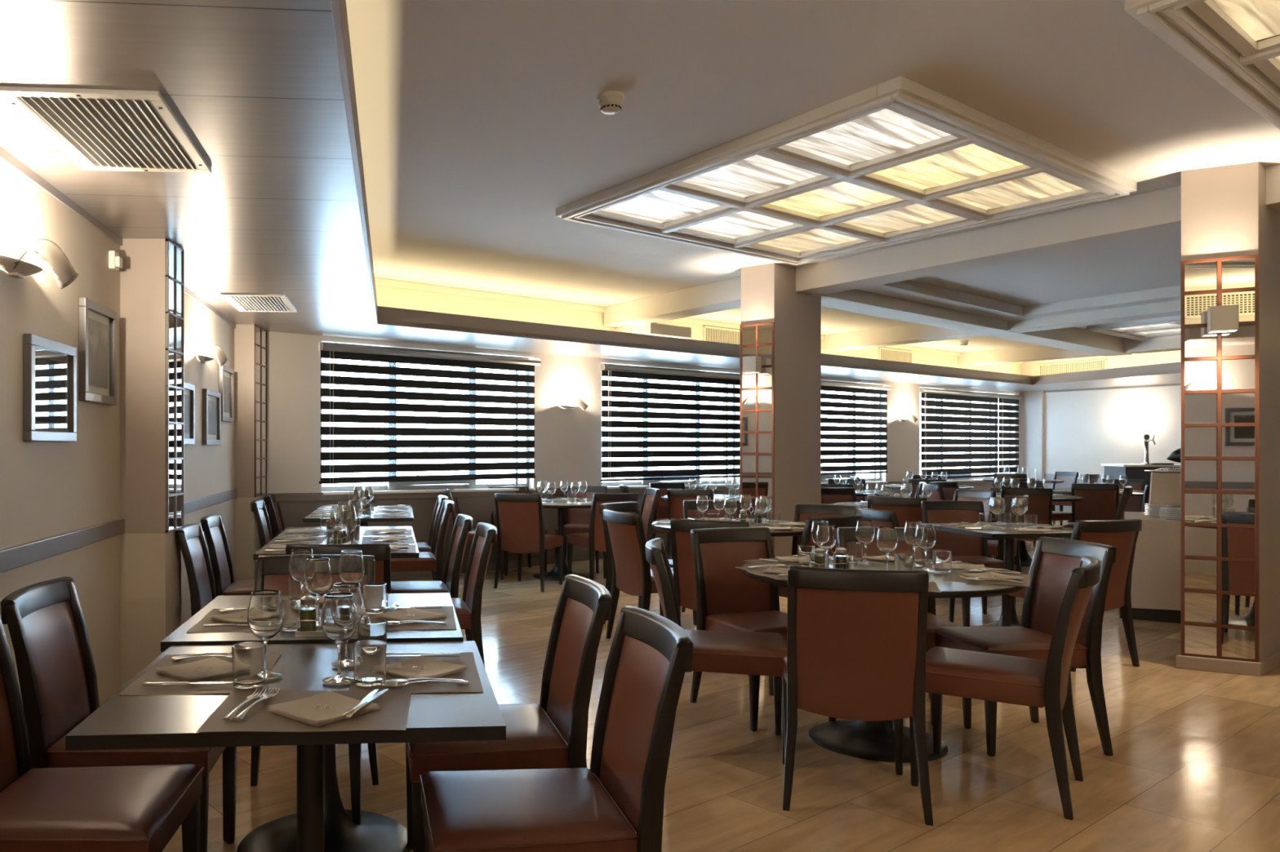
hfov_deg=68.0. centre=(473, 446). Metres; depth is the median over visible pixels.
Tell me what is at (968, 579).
bowl
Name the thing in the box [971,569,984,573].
bowl
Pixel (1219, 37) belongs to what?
ceiling light panel
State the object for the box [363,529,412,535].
placemat
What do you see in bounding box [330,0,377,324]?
trim
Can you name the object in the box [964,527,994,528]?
table knife
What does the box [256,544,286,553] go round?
placemat
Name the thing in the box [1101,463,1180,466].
countertop
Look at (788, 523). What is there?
paper napkin
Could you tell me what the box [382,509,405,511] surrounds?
paper napkin
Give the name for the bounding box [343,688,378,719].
table knife
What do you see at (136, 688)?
placemat
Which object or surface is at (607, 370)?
zebra blind
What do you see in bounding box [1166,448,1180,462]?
lamp
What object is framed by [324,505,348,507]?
paper napkin
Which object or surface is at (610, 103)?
smoke detector
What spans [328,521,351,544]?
condiment caddy
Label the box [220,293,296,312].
ceiling vent
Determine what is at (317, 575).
wine glass
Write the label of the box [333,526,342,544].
oil bottle
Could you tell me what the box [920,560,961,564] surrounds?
table knife
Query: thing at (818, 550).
oil bottle
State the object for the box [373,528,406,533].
paper napkin
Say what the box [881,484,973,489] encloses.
round table
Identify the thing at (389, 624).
bowl
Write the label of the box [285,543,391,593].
dining chair
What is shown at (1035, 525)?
paper napkin
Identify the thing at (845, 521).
dining chair
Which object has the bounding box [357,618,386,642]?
water tumbler
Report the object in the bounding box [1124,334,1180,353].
ceiling beam
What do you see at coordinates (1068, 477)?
dining chair
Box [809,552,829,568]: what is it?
water tumbler
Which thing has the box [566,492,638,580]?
dining chair
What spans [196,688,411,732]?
placemat
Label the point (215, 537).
dining chair
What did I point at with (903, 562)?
water tumbler
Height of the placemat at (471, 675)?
0.002 m
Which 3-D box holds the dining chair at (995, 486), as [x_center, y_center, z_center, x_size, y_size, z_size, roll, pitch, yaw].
[6.781,0.855,12.358,0.488,0.871,0.604,0,0,-37]
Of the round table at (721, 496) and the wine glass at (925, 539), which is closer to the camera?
the wine glass at (925, 539)
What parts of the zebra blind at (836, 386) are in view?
rail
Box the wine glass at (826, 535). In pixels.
[815,524,836,553]
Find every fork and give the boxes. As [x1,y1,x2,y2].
[173,655,231,660]
[221,608,248,612]
[222,688,266,720]
[232,688,279,720]
[283,535,316,537]
[370,539,405,542]
[385,678,463,682]
[386,620,442,622]
[387,600,399,610]
[749,564,793,568]
[946,524,978,525]
[960,575,1015,581]
[964,568,991,570]
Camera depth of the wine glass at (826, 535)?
4.02 m
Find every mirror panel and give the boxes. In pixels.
[165,239,184,532]
[254,324,266,497]
[739,321,774,555]
[1180,254,1258,662]
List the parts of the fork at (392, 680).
handle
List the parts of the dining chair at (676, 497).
leg, backrest, rail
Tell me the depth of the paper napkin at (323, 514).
7.32 m
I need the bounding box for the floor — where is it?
[161,520,1279,851]
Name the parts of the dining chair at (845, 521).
seat, leg, backrest, rail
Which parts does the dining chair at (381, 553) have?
rail, backrest, leg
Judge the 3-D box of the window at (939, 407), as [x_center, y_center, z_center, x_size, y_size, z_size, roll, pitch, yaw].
[8.299,-0.191,15.994,2.690,1.559,0.120,0,0,-37]
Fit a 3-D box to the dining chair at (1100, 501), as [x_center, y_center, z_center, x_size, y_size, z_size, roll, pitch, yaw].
[7.219,0.855,10.758,0.488,0.871,0.604,0,0,37]
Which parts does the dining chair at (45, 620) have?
leg, rail, backrest, leg, seat, leg, leg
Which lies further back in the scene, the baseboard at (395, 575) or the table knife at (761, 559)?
the baseboard at (395, 575)
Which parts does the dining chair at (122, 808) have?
backrest, leg, seat, leg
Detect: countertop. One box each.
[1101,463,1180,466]
[1101,463,1180,487]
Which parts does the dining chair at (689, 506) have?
leg, rail, backrest, leg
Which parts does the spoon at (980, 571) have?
handle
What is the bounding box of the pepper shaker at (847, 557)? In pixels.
[844,555,848,568]
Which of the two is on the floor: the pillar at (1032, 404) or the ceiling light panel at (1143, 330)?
the pillar at (1032, 404)
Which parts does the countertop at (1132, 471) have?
panel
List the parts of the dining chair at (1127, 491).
seat, leg, backrest, rail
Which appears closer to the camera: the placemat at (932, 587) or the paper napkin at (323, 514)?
the placemat at (932, 587)
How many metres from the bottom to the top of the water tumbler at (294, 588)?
0.092 m
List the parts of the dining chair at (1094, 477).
leg, seat, leg, backrest, rail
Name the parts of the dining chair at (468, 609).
seat, leg, backrest, leg, rail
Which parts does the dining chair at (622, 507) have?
leg, rail, backrest, leg, seat, leg, leg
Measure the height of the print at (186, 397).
0.244 m
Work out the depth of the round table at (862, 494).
10.79 m
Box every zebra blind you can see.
[319,342,540,484]
[600,363,739,482]
[821,380,891,475]
[920,387,1001,479]
[998,394,1022,472]
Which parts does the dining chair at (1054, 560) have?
leg, leg, seat, leg, backrest, rail, leg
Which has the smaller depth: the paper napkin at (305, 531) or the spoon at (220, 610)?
the spoon at (220, 610)
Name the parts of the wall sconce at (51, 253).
bulb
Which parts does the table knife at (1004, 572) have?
handle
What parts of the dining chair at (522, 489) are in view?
leg, leg, rail, backrest, leg, leg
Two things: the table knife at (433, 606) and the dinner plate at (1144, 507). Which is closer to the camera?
the table knife at (433, 606)
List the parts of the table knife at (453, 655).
blade, handle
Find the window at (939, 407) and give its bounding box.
[935,399,990,479]
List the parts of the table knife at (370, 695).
handle, blade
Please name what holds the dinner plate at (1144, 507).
on the dinner plate at (1152, 510)
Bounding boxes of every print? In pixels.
[35,355,66,423]
[88,317,107,388]
[184,394,189,433]
[208,400,216,435]
[223,375,229,413]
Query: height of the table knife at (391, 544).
0.009 m
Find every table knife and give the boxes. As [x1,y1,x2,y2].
[142,681,232,686]
[202,623,248,626]
[264,549,284,551]
[274,540,311,542]
[284,533,315,533]
[310,515,337,516]
[342,688,389,717]
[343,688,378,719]
[369,535,405,537]
[373,528,406,529]
[386,605,442,608]
[386,653,460,657]
[389,543,408,545]
[759,558,797,564]
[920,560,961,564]
[962,569,1020,574]
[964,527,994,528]
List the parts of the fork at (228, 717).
handle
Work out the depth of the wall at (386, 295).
10.05 m
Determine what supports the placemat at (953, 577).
on the round table at (873, 740)
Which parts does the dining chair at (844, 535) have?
leg, rail, backrest, leg, seat, leg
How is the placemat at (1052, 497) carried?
on the round table at (1025, 559)
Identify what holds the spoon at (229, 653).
on the placemat at (136, 688)
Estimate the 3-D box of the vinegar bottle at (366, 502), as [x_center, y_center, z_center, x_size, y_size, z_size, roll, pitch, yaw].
[-0.947,0.487,8.050,0.052,0.105,0.052,0,0,0]
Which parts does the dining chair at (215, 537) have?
rail, leg, backrest, leg, seat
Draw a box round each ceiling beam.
[604,276,740,327]
[795,164,1279,294]
[810,288,1132,356]
[822,323,985,351]
[958,337,1124,366]
[1007,299,1180,333]
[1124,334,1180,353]
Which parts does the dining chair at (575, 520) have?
leg, leg, seat, backrest, rail, leg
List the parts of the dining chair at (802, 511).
leg, backrest, rail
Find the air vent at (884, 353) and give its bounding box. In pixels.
[878,346,912,363]
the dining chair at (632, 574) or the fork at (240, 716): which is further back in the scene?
the dining chair at (632, 574)
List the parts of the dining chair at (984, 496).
leg, backrest, rail, leg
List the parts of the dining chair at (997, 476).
rail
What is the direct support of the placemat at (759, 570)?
on the round table at (873, 740)
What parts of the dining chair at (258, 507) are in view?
rail, leg, backrest, leg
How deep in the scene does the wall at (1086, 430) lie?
16.00 m
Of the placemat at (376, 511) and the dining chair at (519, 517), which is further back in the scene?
the dining chair at (519, 517)
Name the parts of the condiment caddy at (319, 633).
guard rail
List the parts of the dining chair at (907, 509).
backrest, rail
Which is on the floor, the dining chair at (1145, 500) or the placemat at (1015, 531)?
the dining chair at (1145, 500)
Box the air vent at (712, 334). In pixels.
[703,325,739,344]
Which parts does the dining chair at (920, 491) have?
leg, leg, backrest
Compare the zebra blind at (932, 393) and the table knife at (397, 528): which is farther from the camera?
the zebra blind at (932, 393)
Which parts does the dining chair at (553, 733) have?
leg, leg, seat, leg, backrest, rail, leg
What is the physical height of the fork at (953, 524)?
0.013 m
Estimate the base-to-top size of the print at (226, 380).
0.284 m
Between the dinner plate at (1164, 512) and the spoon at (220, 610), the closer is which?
the spoon at (220, 610)
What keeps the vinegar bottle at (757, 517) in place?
in the condiment caddy at (751, 523)
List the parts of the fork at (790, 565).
handle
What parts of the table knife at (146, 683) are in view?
handle, blade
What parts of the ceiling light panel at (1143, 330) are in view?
pane moulding, pane, pane moulding, pane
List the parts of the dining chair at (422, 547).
seat, leg, backrest, leg, rail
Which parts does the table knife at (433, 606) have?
handle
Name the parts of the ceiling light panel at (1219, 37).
pane moulding, pane, pane moulding, pane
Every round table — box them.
[533,498,591,581]
[651,518,804,630]
[661,494,739,500]
[742,555,1026,763]
[855,490,888,496]
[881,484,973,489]
[982,479,1063,483]
[995,494,1084,566]
[1053,489,1143,496]
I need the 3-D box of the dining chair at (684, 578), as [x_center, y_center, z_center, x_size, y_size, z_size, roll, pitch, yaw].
[1.474,0.855,5.535,0.488,0.871,0.604,0,0,30]
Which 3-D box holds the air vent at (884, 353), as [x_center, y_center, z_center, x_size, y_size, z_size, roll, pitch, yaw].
[6.667,-1.405,14.647,1.000,0.270,0.020,0,0,-37]
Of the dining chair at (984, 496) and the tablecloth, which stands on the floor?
the dining chair at (984, 496)
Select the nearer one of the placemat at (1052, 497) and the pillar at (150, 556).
the pillar at (150, 556)
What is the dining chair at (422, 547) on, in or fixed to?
on the floor
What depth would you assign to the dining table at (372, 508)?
8.15 m
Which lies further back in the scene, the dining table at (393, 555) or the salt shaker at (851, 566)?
the dining table at (393, 555)
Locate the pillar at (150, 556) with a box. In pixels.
[120,239,181,688]
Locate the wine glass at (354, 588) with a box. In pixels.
[331,582,364,667]
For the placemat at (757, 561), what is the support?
on the round table at (873, 740)
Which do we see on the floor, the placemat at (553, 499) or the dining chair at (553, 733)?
the dining chair at (553, 733)
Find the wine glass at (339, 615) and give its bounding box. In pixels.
[320,592,357,684]
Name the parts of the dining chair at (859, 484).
rail, backrest, leg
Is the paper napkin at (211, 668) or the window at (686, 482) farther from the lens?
the window at (686, 482)
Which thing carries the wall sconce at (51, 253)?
attached to the wall at (48, 489)
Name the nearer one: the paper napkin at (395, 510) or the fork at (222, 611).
the fork at (222, 611)
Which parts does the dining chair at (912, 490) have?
leg, backrest, rail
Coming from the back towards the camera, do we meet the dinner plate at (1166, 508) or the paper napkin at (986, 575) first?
the dinner plate at (1166, 508)
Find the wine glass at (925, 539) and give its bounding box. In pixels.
[914,524,936,572]
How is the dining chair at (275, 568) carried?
on the floor
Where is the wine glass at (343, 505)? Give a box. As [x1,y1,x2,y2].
[341,505,355,540]
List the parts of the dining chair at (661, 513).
leg, seat, rail, backrest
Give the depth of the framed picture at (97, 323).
4.16 m
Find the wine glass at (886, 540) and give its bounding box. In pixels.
[875,526,897,570]
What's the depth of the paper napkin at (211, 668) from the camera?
2.24 m
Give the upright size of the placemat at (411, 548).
0.002 m
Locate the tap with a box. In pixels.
[1141,434,1155,464]
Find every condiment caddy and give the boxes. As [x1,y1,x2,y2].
[295,589,368,637]
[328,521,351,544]
[356,495,369,511]
[735,506,768,525]
[828,542,858,569]
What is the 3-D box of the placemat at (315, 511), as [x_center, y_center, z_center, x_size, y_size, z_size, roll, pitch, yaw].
[-1.196,0.544,7.800,0.300,0.002,0.400,0,0,-5]
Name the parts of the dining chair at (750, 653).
rail, backrest, leg, leg, seat, leg, leg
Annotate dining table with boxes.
[65,640,506,851]
[160,592,463,851]
[253,537,418,559]
[273,526,414,538]
[302,511,413,526]
[315,506,413,526]
[922,522,1072,626]
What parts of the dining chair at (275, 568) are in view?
leg, leg, rail, backrest, leg, leg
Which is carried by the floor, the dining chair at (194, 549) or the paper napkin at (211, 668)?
the dining chair at (194, 549)
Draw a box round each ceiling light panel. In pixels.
[555,75,1137,265]
[1086,315,1180,341]
[1124,0,1279,129]
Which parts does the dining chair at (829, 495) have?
backrest, rail, leg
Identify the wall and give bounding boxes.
[0,159,234,708]
[265,331,1019,502]
[266,484,991,572]
[375,284,1021,374]
[1021,350,1180,512]
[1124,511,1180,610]
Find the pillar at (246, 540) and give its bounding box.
[234,324,266,581]
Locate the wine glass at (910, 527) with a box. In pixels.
[903,521,923,566]
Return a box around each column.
[740,263,821,557]
[1175,162,1279,675]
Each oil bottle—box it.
[299,595,317,631]
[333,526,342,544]
[359,497,364,509]
[739,509,746,521]
[814,548,825,552]
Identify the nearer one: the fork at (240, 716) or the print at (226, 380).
the fork at (240, 716)
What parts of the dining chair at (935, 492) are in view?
rail, backrest, leg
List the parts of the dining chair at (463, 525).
seat, leg, backrest, leg, rail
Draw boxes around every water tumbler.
[231,641,266,689]
[280,595,306,631]
[288,577,311,607]
[346,524,359,542]
[352,640,386,687]
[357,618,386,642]
[362,582,386,614]
[797,544,815,566]
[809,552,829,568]
[845,541,862,562]
[893,553,914,570]
[911,546,928,562]
[932,549,951,573]
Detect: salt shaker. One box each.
[356,610,365,630]
[848,555,854,568]
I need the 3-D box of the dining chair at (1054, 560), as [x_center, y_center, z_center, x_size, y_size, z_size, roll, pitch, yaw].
[2.422,0.855,4.103,0.604,0.871,0.488,0,0,-3]
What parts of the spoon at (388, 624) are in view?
handle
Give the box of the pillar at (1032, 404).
[1019,391,1044,479]
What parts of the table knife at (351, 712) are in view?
handle, blade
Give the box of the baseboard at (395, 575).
[391,545,667,580]
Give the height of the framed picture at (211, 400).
0.390 m
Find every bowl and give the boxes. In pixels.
[380,681,408,688]
[386,622,399,626]
[965,577,982,581]
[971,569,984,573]
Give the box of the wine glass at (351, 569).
[337,550,364,582]
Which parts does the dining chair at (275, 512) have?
rail, leg, backrest, leg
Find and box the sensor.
[108,250,122,271]
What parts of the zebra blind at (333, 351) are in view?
pull cord, rail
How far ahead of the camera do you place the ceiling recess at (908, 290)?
9.58 m
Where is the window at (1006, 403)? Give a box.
[1006,403,1010,473]
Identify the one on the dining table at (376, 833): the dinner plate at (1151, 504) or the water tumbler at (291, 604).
the water tumbler at (291, 604)
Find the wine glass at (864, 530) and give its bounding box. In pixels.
[855,520,875,564]
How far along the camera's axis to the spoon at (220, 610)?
3.03 m
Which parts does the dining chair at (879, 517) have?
rail, backrest, leg, leg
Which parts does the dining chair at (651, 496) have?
leg, leg, backrest, rail, leg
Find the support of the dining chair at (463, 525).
on the floor
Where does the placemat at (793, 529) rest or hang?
on the round table at (660, 527)
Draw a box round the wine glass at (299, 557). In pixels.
[288,548,313,596]
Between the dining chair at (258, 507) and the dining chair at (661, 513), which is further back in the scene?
the dining chair at (661, 513)
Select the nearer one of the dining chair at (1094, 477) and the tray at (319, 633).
the tray at (319, 633)
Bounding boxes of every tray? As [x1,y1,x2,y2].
[295,626,357,637]
[328,540,351,544]
[356,507,369,511]
[748,522,768,525]
[1151,462,1173,464]
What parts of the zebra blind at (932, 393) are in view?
pull cord, rail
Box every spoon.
[172,652,231,659]
[218,606,248,611]
[380,680,468,688]
[386,621,446,626]
[746,564,787,568]
[965,577,1022,583]
[971,568,1008,573]
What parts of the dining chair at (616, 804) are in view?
leg, seat, leg, backrest, rail, leg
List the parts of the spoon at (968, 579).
handle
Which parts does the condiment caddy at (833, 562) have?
handle, guard rail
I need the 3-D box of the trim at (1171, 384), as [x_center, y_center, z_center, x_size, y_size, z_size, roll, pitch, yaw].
[13.192,-1.005,11.045,0.020,0.030,14.000,0,0,-25]
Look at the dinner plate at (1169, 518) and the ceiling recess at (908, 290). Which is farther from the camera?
the ceiling recess at (908, 290)
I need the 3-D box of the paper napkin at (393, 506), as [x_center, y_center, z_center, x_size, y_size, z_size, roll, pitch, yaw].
[-0.710,0.536,8.344,0.167,0.010,0.167,0,0,-41]
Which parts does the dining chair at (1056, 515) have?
rail, seat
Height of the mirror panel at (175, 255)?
1.438 m
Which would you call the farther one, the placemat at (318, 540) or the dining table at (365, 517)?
the dining table at (365, 517)
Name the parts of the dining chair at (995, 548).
seat, leg, backrest, leg, rail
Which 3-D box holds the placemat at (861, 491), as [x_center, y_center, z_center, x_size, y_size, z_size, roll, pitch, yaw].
[4.796,0.544,11.163,0.300,0.002,0.400,0,0,20]
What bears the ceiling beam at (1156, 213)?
attached to the ceiling at (479, 121)
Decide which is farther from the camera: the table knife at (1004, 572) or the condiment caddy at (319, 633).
the table knife at (1004, 572)
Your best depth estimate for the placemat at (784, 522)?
6.73 m
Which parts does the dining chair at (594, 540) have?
leg, seat, leg, backrest, rail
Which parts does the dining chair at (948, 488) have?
rail, backrest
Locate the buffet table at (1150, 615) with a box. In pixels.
[1120,608,1180,623]
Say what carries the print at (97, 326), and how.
attached to the framed picture at (97, 323)
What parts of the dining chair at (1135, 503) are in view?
rail, backrest, leg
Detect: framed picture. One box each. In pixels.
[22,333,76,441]
[78,297,116,404]
[184,382,195,444]
[202,388,221,444]
[218,364,233,422]
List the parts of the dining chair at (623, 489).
rail, seat, leg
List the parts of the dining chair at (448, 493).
rail, leg, backrest, leg, seat, leg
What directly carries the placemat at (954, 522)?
on the dining table at (1008, 538)
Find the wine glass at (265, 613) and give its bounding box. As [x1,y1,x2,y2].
[247,589,284,679]
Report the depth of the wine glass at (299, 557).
3.00 m
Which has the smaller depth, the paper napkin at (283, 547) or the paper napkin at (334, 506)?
the paper napkin at (283, 547)
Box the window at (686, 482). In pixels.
[601,366,734,486]
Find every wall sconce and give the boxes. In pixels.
[0,239,78,288]
[197,345,227,366]
[559,397,588,410]
[899,413,918,422]
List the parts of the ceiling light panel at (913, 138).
pane moulding, pane, pane, pane moulding, pane, pane moulding, pane moulding, pane, pane moulding, pane, pane, pane moulding, pane moulding, pane, pane, pane moulding, pane, pane moulding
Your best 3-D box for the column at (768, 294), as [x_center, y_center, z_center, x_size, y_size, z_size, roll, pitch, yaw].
[2.804,-0.160,8.453,0.849,2.900,0.339,0,0,-37]
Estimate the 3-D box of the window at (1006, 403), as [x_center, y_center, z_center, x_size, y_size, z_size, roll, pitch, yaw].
[9.714,-0.185,17.116,0.720,1.569,0.050,0,0,-37]
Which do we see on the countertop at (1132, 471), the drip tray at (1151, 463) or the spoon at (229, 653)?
the drip tray at (1151, 463)
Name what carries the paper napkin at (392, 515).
on the placemat at (375, 516)
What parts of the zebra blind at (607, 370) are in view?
pull cord, rail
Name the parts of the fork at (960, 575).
handle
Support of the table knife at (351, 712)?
on the placemat at (393, 713)
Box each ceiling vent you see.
[0,86,211,173]
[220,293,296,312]
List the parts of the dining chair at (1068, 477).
leg, backrest, rail, leg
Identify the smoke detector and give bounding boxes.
[597,91,624,115]
[959,340,968,346]
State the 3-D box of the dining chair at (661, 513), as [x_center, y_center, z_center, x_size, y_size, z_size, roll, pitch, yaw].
[2.344,0.855,10.670,0.488,0.871,0.604,0,0,-18]
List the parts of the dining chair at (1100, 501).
leg, rail, leg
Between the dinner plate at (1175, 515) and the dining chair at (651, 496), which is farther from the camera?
the dining chair at (651, 496)
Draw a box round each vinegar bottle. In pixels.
[337,524,346,543]
[361,497,367,509]
[754,509,761,523]
[835,547,846,568]
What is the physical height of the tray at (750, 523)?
0.016 m
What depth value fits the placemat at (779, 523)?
6.38 m
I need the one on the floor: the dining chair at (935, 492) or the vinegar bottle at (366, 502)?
the dining chair at (935, 492)
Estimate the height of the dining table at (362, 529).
0.745 m
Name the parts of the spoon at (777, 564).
handle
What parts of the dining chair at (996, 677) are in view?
leg, leg, seat, leg, leg, backrest, rail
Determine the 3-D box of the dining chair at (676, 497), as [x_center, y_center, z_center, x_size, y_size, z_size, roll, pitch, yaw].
[2.247,0.855,9.374,0.488,0.871,0.604,0,0,27]
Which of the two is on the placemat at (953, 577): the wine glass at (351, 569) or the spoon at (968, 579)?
the spoon at (968, 579)
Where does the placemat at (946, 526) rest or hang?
on the dining table at (1008, 538)
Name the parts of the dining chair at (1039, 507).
leg, backrest, rail, leg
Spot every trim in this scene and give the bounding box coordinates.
[0,146,235,328]
[0,488,236,573]
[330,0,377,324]
[374,277,1023,364]
[614,323,691,338]
[1033,362,1180,385]
[1043,383,1180,392]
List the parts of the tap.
spout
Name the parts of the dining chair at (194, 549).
rail, leg, backrest, leg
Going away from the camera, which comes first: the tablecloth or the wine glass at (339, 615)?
the wine glass at (339, 615)
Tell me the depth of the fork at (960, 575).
3.76 m
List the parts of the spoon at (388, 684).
handle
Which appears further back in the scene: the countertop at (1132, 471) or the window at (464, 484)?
the countertop at (1132, 471)
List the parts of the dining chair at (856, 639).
leg, seat, leg, backrest, rail, leg, leg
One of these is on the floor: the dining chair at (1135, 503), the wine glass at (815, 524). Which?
the dining chair at (1135, 503)
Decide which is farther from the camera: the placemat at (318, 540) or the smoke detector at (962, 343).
the smoke detector at (962, 343)
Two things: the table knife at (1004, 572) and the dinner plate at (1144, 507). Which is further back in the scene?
the dinner plate at (1144, 507)
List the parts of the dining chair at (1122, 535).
leg, seat, leg, backrest, rail, leg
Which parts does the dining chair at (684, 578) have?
leg, backrest, rail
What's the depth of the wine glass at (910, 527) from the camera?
4.20 m
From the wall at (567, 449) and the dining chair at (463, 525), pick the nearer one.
the dining chair at (463, 525)
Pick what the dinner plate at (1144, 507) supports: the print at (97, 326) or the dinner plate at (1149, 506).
the dinner plate at (1149, 506)
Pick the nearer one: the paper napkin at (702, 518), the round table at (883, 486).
the paper napkin at (702, 518)
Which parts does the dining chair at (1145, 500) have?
leg, rail, backrest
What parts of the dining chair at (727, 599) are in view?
leg, rail, backrest, seat, leg, leg, leg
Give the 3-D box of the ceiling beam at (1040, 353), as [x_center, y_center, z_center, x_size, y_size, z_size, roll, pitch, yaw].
[9.056,-1.505,14.991,0.360,0.210,2.778,0,0,-30]
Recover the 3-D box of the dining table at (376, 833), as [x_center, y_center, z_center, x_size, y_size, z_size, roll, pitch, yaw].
[-0.478,0.915,3.000,0.840,0.750,0.800,0,0,-4]
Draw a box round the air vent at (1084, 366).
[1038,359,1106,375]
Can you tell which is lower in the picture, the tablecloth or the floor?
the floor
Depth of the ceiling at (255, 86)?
3.06 m
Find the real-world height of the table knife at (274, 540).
0.009 m
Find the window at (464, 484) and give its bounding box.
[321,346,528,491]
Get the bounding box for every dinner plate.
[1144,503,1180,506]
[1144,505,1180,508]
[1144,506,1162,510]
[1144,508,1161,511]
[1144,511,1160,515]
[1144,514,1163,517]
[1145,510,1160,513]
[1159,506,1180,511]
[1159,509,1180,512]
[1159,511,1180,515]
[1160,512,1180,516]
[1160,514,1180,518]
[1160,516,1180,519]
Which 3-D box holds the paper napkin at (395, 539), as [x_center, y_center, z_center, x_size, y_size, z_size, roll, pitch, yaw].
[-0.485,0.536,5.425,0.167,0.010,0.167,0,0,39]
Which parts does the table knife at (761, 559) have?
handle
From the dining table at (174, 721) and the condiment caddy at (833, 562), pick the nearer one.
the dining table at (174, 721)
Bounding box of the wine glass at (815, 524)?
[810,520,829,565]
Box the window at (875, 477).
[821,392,880,482]
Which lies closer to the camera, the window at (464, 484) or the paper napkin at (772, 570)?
the paper napkin at (772, 570)
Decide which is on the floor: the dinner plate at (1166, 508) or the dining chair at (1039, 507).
the dining chair at (1039, 507)
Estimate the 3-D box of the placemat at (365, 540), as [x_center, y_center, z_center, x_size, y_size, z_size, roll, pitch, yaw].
[-0.500,0.544,5.420,0.300,0.002,0.400,0,0,-6]
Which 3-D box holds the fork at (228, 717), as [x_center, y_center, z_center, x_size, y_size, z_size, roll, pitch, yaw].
[-0.478,0.537,1.940,0.025,0.013,0.201,0,0,7]
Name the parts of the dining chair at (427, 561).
seat, leg, backrest, leg, rail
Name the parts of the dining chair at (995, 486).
leg, backrest, rail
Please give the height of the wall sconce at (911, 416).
0.139 m
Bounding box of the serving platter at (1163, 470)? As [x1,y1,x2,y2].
[1144,467,1180,472]
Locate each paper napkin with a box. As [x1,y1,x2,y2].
[154,656,232,682]
[208,609,248,624]
[267,690,380,726]
[268,545,286,550]
[279,536,315,541]
[288,528,323,533]
[311,513,338,515]
[313,593,326,604]
[318,509,342,511]
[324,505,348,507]
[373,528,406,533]
[373,536,409,541]
[373,607,446,623]
[381,513,408,516]
[382,505,405,507]
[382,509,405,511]
[386,655,467,681]
[389,545,408,551]
[562,497,580,499]
[577,502,591,504]
[697,517,724,520]
[746,518,770,521]
[761,566,789,574]
[764,526,792,530]
[775,556,797,562]
[779,522,804,526]
[837,502,862,504]
[862,555,894,562]
[951,563,986,571]
[956,524,988,528]
[961,571,1024,581]
[973,521,1004,525]
[1017,528,1048,532]
[1031,524,1062,528]
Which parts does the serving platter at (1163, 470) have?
dish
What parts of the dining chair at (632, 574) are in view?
leg, rail, backrest, leg, seat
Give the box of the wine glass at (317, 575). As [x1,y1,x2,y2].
[303,557,332,626]
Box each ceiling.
[0,0,376,328]
[346,0,1279,352]
[1021,369,1180,392]
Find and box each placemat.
[117,653,282,695]
[186,608,281,632]
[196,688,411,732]
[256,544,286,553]
[268,536,327,543]
[278,529,332,535]
[280,593,388,608]
[304,514,346,518]
[311,510,350,513]
[317,506,353,509]
[349,652,483,693]
[361,536,415,543]
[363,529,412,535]
[364,606,456,630]
[373,514,413,518]
[374,510,411,513]
[376,506,410,509]
[390,544,416,552]
[542,502,561,505]
[552,498,592,500]
[561,502,591,505]
[653,520,670,525]
[686,518,739,521]
[728,520,791,524]
[736,566,789,579]
[745,555,835,566]
[767,522,804,527]
[769,526,804,532]
[834,502,867,505]
[844,555,932,566]
[859,491,886,493]
[915,562,1025,575]
[928,581,941,592]
[936,524,1011,530]
[943,569,1031,586]
[953,522,1019,526]
[988,528,1071,533]
[1006,524,1073,530]
[1052,497,1080,498]
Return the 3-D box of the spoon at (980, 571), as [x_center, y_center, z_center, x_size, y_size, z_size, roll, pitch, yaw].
[2.235,0.535,4.020,0.201,0.013,0.041,0,0,-20]
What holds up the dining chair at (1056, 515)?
on the floor
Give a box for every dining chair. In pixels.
[0,576,236,851]
[0,617,204,851]
[176,523,216,616]
[200,514,255,596]
[222,554,378,841]
[250,499,273,577]
[265,494,284,537]
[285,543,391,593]
[391,499,454,582]
[391,514,472,598]
[405,574,611,851]
[416,494,448,581]
[419,605,693,851]
[444,488,504,580]
[451,522,497,669]
[488,485,547,575]
[493,493,563,591]
[555,485,607,573]
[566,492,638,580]
[599,502,696,625]
[603,487,659,578]
[603,509,673,638]
[618,484,668,552]
[644,537,786,759]
[648,482,684,559]
[666,488,714,559]
[670,518,749,630]
[681,500,742,612]
[689,527,835,731]
[777,515,863,597]
[782,565,933,826]
[791,503,859,555]
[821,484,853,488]
[821,487,857,504]
[827,478,865,502]
[836,527,971,728]
[849,475,859,479]
[855,506,970,626]
[867,497,927,527]
[907,479,946,497]
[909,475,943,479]
[909,555,1100,820]
[915,481,926,497]
[920,500,1017,622]
[922,483,991,539]
[928,481,998,558]
[930,536,1116,756]
[952,489,995,558]
[986,494,1028,573]
[990,478,1011,540]
[993,473,1026,522]
[995,488,1053,559]
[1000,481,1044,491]
[1001,518,1142,671]
[1008,478,1071,544]
[1051,471,1078,522]
[1052,473,1099,526]
[1062,486,1133,539]
[1071,483,1119,522]
[1102,479,1144,517]
[1123,484,1150,519]
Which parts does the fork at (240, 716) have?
handle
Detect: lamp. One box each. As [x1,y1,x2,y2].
[742,355,761,373]
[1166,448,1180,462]
[1207,304,1239,333]
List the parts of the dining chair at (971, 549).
leg, rail, leg, backrest, leg, seat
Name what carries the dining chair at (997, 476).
on the floor
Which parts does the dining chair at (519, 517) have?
leg, rail, backrest, leg, leg, seat, leg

